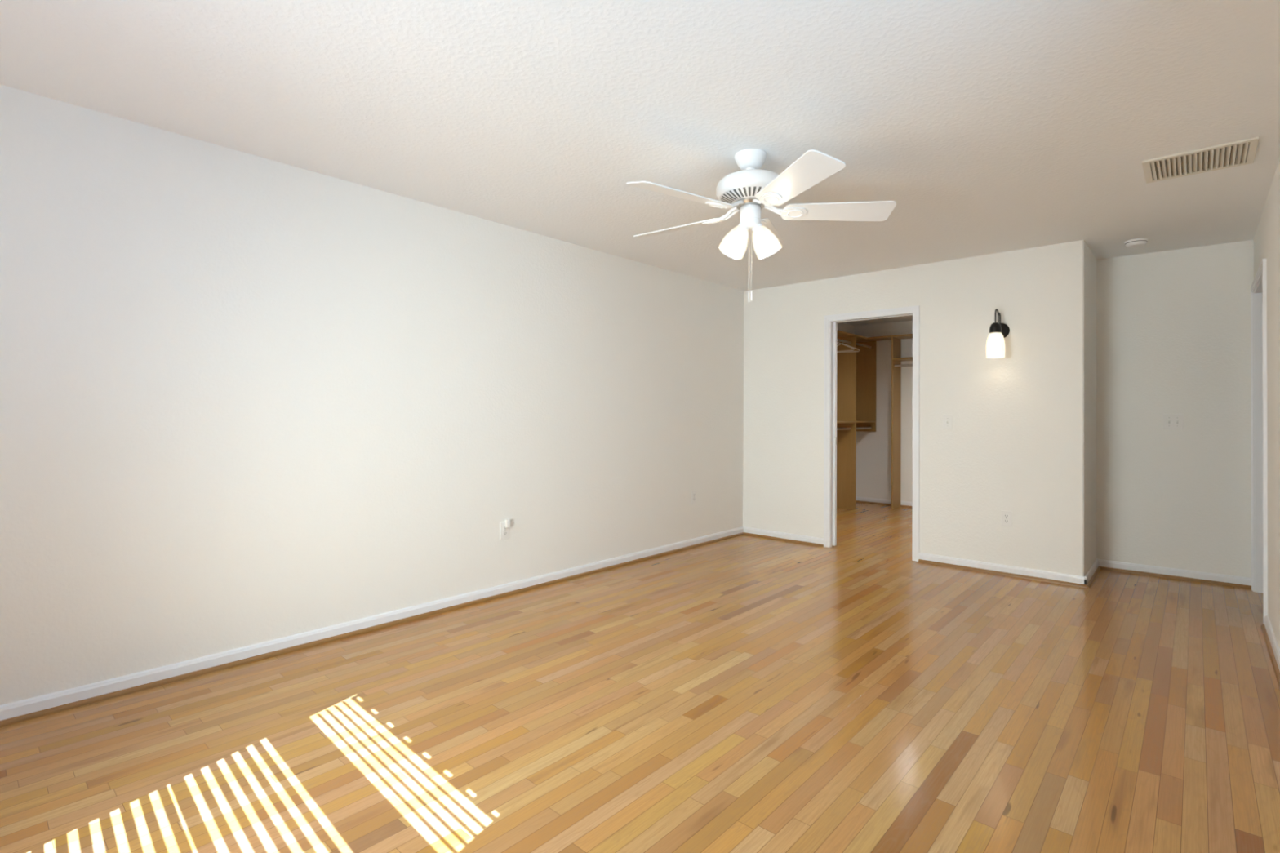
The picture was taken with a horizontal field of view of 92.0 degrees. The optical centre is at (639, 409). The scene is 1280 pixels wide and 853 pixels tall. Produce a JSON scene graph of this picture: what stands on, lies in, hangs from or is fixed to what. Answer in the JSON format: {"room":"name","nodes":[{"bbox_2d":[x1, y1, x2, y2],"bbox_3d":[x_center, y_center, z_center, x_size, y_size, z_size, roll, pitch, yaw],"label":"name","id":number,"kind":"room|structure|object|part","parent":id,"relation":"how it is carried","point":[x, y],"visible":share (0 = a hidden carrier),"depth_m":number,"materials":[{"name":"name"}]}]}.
{"room":"empty bedroom","nodes":[
{"label":"empty bedroom","id":0,"kind":"room"},
{"bbox_2d":[0,84,743,705],"bbox_3d":[-1.151,-0.002,3.874,0.120,2.440,6.419,0,-1,42],"label":"wall","id":1,"kind":"structure","parent":0,"point":[246,399],"depth_m":3.10,"materials":[{"name":"beige paint"}]},
{"bbox_2d":[0,526,743,727],"bbox_3d":[-0.935,1.184,4.001,0.028,0.073,5.919,0,-1,42],"label":"baseboard","id":2,"kind":"structure","parent":1,"relation":"attached to","point":[27,709],"depth_m":3.10,"materials":[{"name":"white paint"}]},
{"bbox_2d":[500,521,509,540],"bbox_3d":[-0.889,0.796,4.068,0.008,0.117,0.072,0,-1,42],"label":"power outlet","id":3,"kind":"object","parent":1,"relation":"attached to","point":[504,532],"visible":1,"depth_m":4.06,"materials":[{"name":"white plastic"}]},
{"bbox_2d":[505,519,510,528],"bbox_3d":[-0.870,0.750,4.066,0.023,0.058,0.030,0,-1,42],"label":"plug","id":4,"kind":"object","parent":3,"relation":"attached to","point":[507,521],"visible":1,"depth_m":4.06,"materials":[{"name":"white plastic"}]},
{"bbox_2d":[691,490,696,503],"bbox_3d":[0.488,0.792,5.598,0.008,0.117,0.072,0,-1,42],"label":"power outlet","id":5,"kind":"object","parent":1,"relation":"attached to","point":[693,492],"visible":1,"depth_m":5.59,"materials":[{"name":"white plastic"}]},
{"bbox_2d":[0,502,1279,852],"bbox_3d":[1.837,1.232,3.586,5.091,0.001,11.397,0,-1,42],"label":"floor","id":6,"kind":"structure","parent":0,"point":[744,693],"depth_m":2.35,"materials":[{"name":"brown wood"}]},
{"bbox_2d":[836,329,876,509],"bbox_3d":[2.205,0.151,7.497,0.310,2.225,2.638,0,-1,42],"label":"organizer","id":7,"kind":"object","parent":6,"relation":"on","point":[855,371],"visible":0.56,"depth_m":7.99,"materials":[{"name":"brown wood"}]},
{"bbox_3d":[2.047,0.233,7.186,0.029,0.028,1.927,0,-1,42],"label":"hanging rod","id":8,"kind":"part","parent":7,"relation":"part of","materials":[{"name":"metal"}]},
{"bbox_3d":[2.053,-0.864,7.195,0.029,0.028,1.927,0,-1,42],"label":"hanging rod","id":9,"kind":"part","parent":7,"relation":"part of","materials":[{"name":"metal"}]},
{"bbox_2d":[836,339,854,351],"bbox_3d":[2.445,-0.797,7.630,0.010,0.166,0.434,1,-1,-43],"label":"clothes hanger","id":10,"kind":"object","parent":7,"relation":"hanging from","point":[839,340],"visible":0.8,"depth_m":7.55,"materials":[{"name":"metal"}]},
{"bbox_2d":[836,421,855,422],"bbox_3d":[1.980,0.148,7.248,0.308,0.019,1.927,0,-1,42],"label":"shelf","id":11,"kind":"object","parent":7,"relation":"attached to","point":[837,421],"depth_m":7.65,"materials":[{"name":"brown wood"}]},
{"bbox_3d":[2.631,0.167,7.971,0.308,2.206,0.019,0,-1,42],"label":"panel","id":12,"kind":"part","parent":7,"relation":"part of","materials":[{"name":"brown wood"}]},
{"bbox_2d":[836,339,859,352],"bbox_3d":[2.525,-0.795,7.720,0.434,0.166,0.010,0,-1,34],"label":"clothes hanger","id":13,"kind":"object","parent":7,"relation":"hanging from","point":[843,340],"visible":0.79,"depth_m":7.68,"materials":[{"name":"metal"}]},
{"bbox_2d":[836,329,875,342],"bbox_3d":[2.217,-0.951,7.513,0.308,0.019,2.618,0,-1,42],"label":"shelf","id":14,"kind":"object","parent":7,"relation":"attached to","point":[840,335],"depth_m":7.94,"materials":[{"name":"brown wood"}]},
{"bbox_3d":[2.920,0.245,8.156,0.029,0.028,0.643,0,-1,42],"label":"hanging rod","id":15,"kind":"part","parent":7,"relation":"part of","materials":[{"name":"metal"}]},
{"bbox_3d":[2.925,-0.852,8.164,0.029,0.028,0.643,0,-1,42],"label":"hanging rod","id":16,"kind":"part","parent":7,"relation":"part of","materials":[{"name":"metal"}]},
{"bbox_2d":[856,421,875,422],"bbox_3d":[2.852,0.160,8.217,0.308,0.019,0.643,0,-1,42],"label":"shelf","id":17,"kind":"object","parent":7,"relation":"attached to","point":[856,421],"depth_m":8.11,"materials":[{"name":"brown wood"}]},
{"bbox_3d":[3.077,-0.315,8.466,0.310,1.230,0.019,0,-1,42],"label":"panel","id":18,"kind":"part","parent":7,"relation":"part of","materials":[{"name":"brown wood"}]},
{"bbox_2d":[867,333,912,509],"bbox_3d":[4.035,0.160,7.418,2.512,2.225,0.308,0,-1,42],"label":"shelf unit","id":19,"kind":"object","parent":6,"relation":"on","point":[896,359],"visible":0.54,"depth_m":8.01,"materials":[{"name":"brown wood"}]},
{"bbox_3d":[4.037,-0.943,7.429,2.502,0.019,0.308,0,-1,42],"label":"shelf","id":20,"kind":"part","parent":19,"relation":"part of","materials":[{"name":"brown wood"}]},
{"bbox_3d":[4.156,-0.651,7.319,2.177,0.019,0.308,0,-1,42],"label":"hanging shelf","id":21,"kind":"part","parent":19,"relation":"part of","materials":[{"name":"brown wood"}]},
{"bbox_3d":[4.077,-0.564,7.222,2.187,0.028,0.029,0,-1,42],"label":"hanging rod","id":22,"kind":"part","parent":19,"relation":"part of","materials":[{"name":"metal"}]},
{"bbox_2d":[0,0,1279,325],"bbox_3d":[1.772,-1.269,3.527,5.280,0.120,9.450,0,-1,42],"label":"ceiling","id":23,"kind":"structure","parent":0,"point":[990,126],"depth_m":2.46,"materials":[{"name":"white paint"}]},
{"bbox_2d":[626,148,896,302],"bbox_3d":[0.495,-0.868,2.978,1.268,0.705,1.301,0,-1,42],"label":"ceiling fan","id":24,"kind":"object","parent":23,"relation":"hanging from","point":[751,189],"visible":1,"depth_m":2.90,"materials":[{"name":"white plastic"}]},
{"bbox_3d":[0.207,-0.946,3.215,0.518,0.047,0.162,0,-1,38],"label":"blade","id":25,"kind":"part","parent":24,"relation":"part of","materials":[{"name":"white wood"}]},
{"bbox_3d":[0.190,-0.950,2.734,0.518,0.047,0.162,1,-1,-34],"label":"blade","id":26,"kind":"part","parent":24,"relation":"part of","materials":[{"name":"white wood"}]},
{"bbox_3d":[0.445,-0.802,2.962,0.136,0.160,0.134,0,-1,42],"label":"lamp shade","id":27,"kind":"part","parent":24,"relation":"part of","materials":[{"name":"white glass"}]},
{"bbox_2d":[737,222,748,230],"bbox_3d":[0.494,-0.875,2.963,0.055,0.043,0.055,0,-1,42],"label":"socket","id":28,"kind":"object","parent":24,"relation":"attached to","point":[741,226],"depth_m":2.93,"materials":[{"name":"white ceramic"}]},
{"bbox_3d":[0.522,-0.714,2.961,0.001,0.317,0.001,0,-1,42],"label":"pull chain","id":29,"kind":"part","parent":24,"relation":"part of","materials":[{"name":"metal"}]},
{"bbox_3d":[0.534,-0.717,2.961,0.001,0.310,0.001,0,-1,42],"label":"pull chain","id":30,"kind":"part","parent":24,"relation":"part of","materials":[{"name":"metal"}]},
{"bbox_2d":[751,222,762,231],"bbox_3d":[0.564,-0.875,2.963,0.055,0.043,0.055,0,-1,42],"label":"socket","id":31,"kind":"object","parent":24,"relation":"attached to","point":[756,226],"depth_m":2.94,"materials":[{"name":"white ceramic"}]},
{"bbox_3d":[0.669,-0.942,3.348,0.162,0.047,0.518,0,0,20],"label":"blade","id":32,"kind":"part","parent":24,"relation":"part of","materials":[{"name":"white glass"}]},
{"bbox_3d":[0.613,-0.801,2.962,0.136,0.160,0.134,0,-1,42],"label":"lamp shade","id":33,"kind":"part","parent":24,"relation":"part of","materials":[{"name":"white glass"}]},
{"bbox_3d":[0.642,-0.949,2.570,0.162,0.047,0.518,0,0,-16],"label":"blade","id":34,"kind":"part","parent":24,"relation":"part of","materials":[{"name":"white wood"}]},
{"bbox_3d":[0.938,-0.944,2.949,0.518,0.047,0.162,0,0,2],"label":"blade","id":35,"kind":"part","parent":24,"relation":"part of","materials":[{"name":"white wood"}]},
{"bbox_2d":[1124,238,1148,248],"bbox_3d":[3.507,-1.171,4.372,0.132,0.045,0.132,0,-1,42],"label":"smoke detector","id":36,"kind":"object","parent":23,"relation":"attached to","point":[1137,242],"visible":1,"depth_m":4.34,"materials":[{"name":"white plastic"}]},
{"bbox_2d":[1142,136,1258,183],"bbox_3d":[2.710,-1.202,3.005,0.403,0.013,0.360,0,-1,42],"label":"ceiling vent","id":37,"kind":"object","parent":23,"relation":"in","point":[1242,152],"visible":1,"depth_m":2.99,"materials":[{"name":"metal"}]},
{"bbox_2d":[836,322,854,333],"bbox_3d":[1.949,0.043,7.534,0.120,2.440,2.931,0,-1,42],"label":"wall","id":38,"kind":"structure","parent":0,"point":[842,326],"depth_m":8.39,"materials":[{"name":"beige paint"}]},
{"bbox_2d":[854,320,912,502],"bbox_3d":[4.064,0.055,7.683,3.064,2.440,0.120,0,-1,42],"label":"wall","id":39,"kind":"structure","parent":0,"point":[873,449],"depth_m":8.29,"materials":[{"name":"beige paint"}]},
{"bbox_2d":[855,496,912,507],"bbox_3d":[4.009,1.238,7.619,2.824,0.073,0.028,0,-1,42],"label":"baseboard","id":40,"kind":"structure","parent":39,"relation":"attached to","point":[860,500],"depth_m":8.32,"materials":[{"name":"white paint"}]},
{"bbox_3d":[4.004,1.264,7.614,2.824,0.020,0.014,0,-1,42],"label":"shoe moulding","id":41,"kind":"part","parent":40,"relation":"part of","materials":[{"name":"brown wood"}]},
{"bbox_2d":[742,240,1097,576],"bbox_3d":[2.312,0.030,5.652,2.951,2.440,0.859,0,-1,42],"label":"wall","id":42,"kind":"structure","parent":0,"point":[1021,441],"depth_m":4.84,"materials":[{"name":"beige paint"}]},
{"bbox_2d":[823,305,919,561],"bbox_3d":[1.788,0.196,5.614,1.468,2.102,0.139,0,-1,42],"label":"door frame","id":43,"kind":"structure","parent":42,"relation":"in","point":[830,327],"depth_m":5.59,"materials":[{"name":"white paint"}]},
{"bbox_3d":[1.516,0.220,5.869,0.722,2.031,0.036,0,-1,42],"label":"sliding door","id":44,"kind":"part","parent":43,"relation":"part of","materials":[{"name":"white paint"}]},
{"bbox_2d":[942,414,952,429],"bbox_3d":[2.453,0.099,4.934,0.072,0.117,0.019,0,-1,42],"label":"light switch","id":45,"kind":"object","parent":42,"relation":"attached to","point":[947,419],"visible":1,"depth_m":4.93,"materials":[{"name":"white plastic"}]},
{"bbox_2d":[742,526,1251,589],"bbox_3d":[2.652,1.212,5.253,3.687,0.073,0.797,0,-1,42],"label":"baseboard","id":46,"kind":"structure","parent":42,"relation":"attached to","point":[1086,581],"depth_m":4.66,"materials":[{"name":"white paint"}]},
{"bbox_2d":[986,308,1009,358],"bbox_3d":[2.664,-0.570,4.613,0.126,0.366,0.227,0,-1,42],"label":"wall sconce","id":47,"kind":"object","parent":42,"relation":"attached to","point":[995,342],"visible":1,"depth_m":4.54,"materials":[{"name":"white glass"}]},
{"bbox_3d":[2.629,-0.478,4.574,0.126,0.182,0.124,0,-1,42],"label":"lamp shade","id":48,"kind":"part","parent":47,"relation":"part of","materials":[{"name":"white glass"}]},
{"bbox_3d":[2.679,-0.673,4.630,0.012,0.160,0.157,0,-1,42],"label":"arm","id":49,"kind":"part","parent":47,"relation":"part of","materials":[{"name":"black metal"}]},
{"bbox_3d":[2.706,-0.665,4.660,0.010,0.137,0.076,0,-1,42],"label":"arm","id":50,"kind":"part","parent":47,"relation":"part of","materials":[{"name":"black metal"}]},
{"bbox_2d":[1000,510,1012,526],"bbox_3d":[2.760,0.821,4.657,0.072,0.117,0.008,0,-1,42],"label":"power outlet","id":51,"kind":"object","parent":42,"relation":"attached to","point":[1006,516],"visible":1,"depth_m":4.65,"materials":[{"name":"white plastic"}]},
{"bbox_2d":[1096,240,1253,577],"bbox_3d":[4.068,0.031,4.586,1.091,2.440,0.120,0,-1,40],"label":"wall","id":52,"kind":"structure","parent":0,"point":[1173,326],"depth_m":4.59,"materials":[{"name":"beige paint"}]},
{"bbox_2d":[1163,413,1183,430],"bbox_3d":[3.958,0.090,4.589,0.116,0.117,0.019,0,-1,39],"label":"light switch","id":53,"kind":"object","parent":52,"relation":"attached to","point":[1171,421],"visible":1,"depth_m":4.59,"materials":[{"name":"white plastic"}]},
{"bbox_2d":[1253,158,1279,648],"bbox_3d":[1.928,-0.003,1.607,0.120,2.440,7.168,0,-1,42],"label":"wall","id":54,"kind":"structure","parent":0,"point":[1267,236],"depth_m":3.26,"materials":[{"name":"beige paint"}]},
{"bbox_2d":[1250,258,1267,624],"bbox_3d":[3.949,0.194,3.863,0.139,2.102,1.024,0,-1,42],"label":"door frame","id":55,"kind":"structure","parent":54,"relation":"in","point":[1259,286],"depth_m":4.22,"materials":[{"name":"white paint"}]},
{"bbox_2d":[1261,615,1279,688],"bbox_3d":[1.643,1.177,1.397,0.028,0.073,5.697,0,-1,42],"label":"baseboard","id":56,"kind":"structure","parent":54,"relation":"attached to","point":[1273,649],"depth_m":3.12,"materials":[{"name":"white paint"}]}
]}

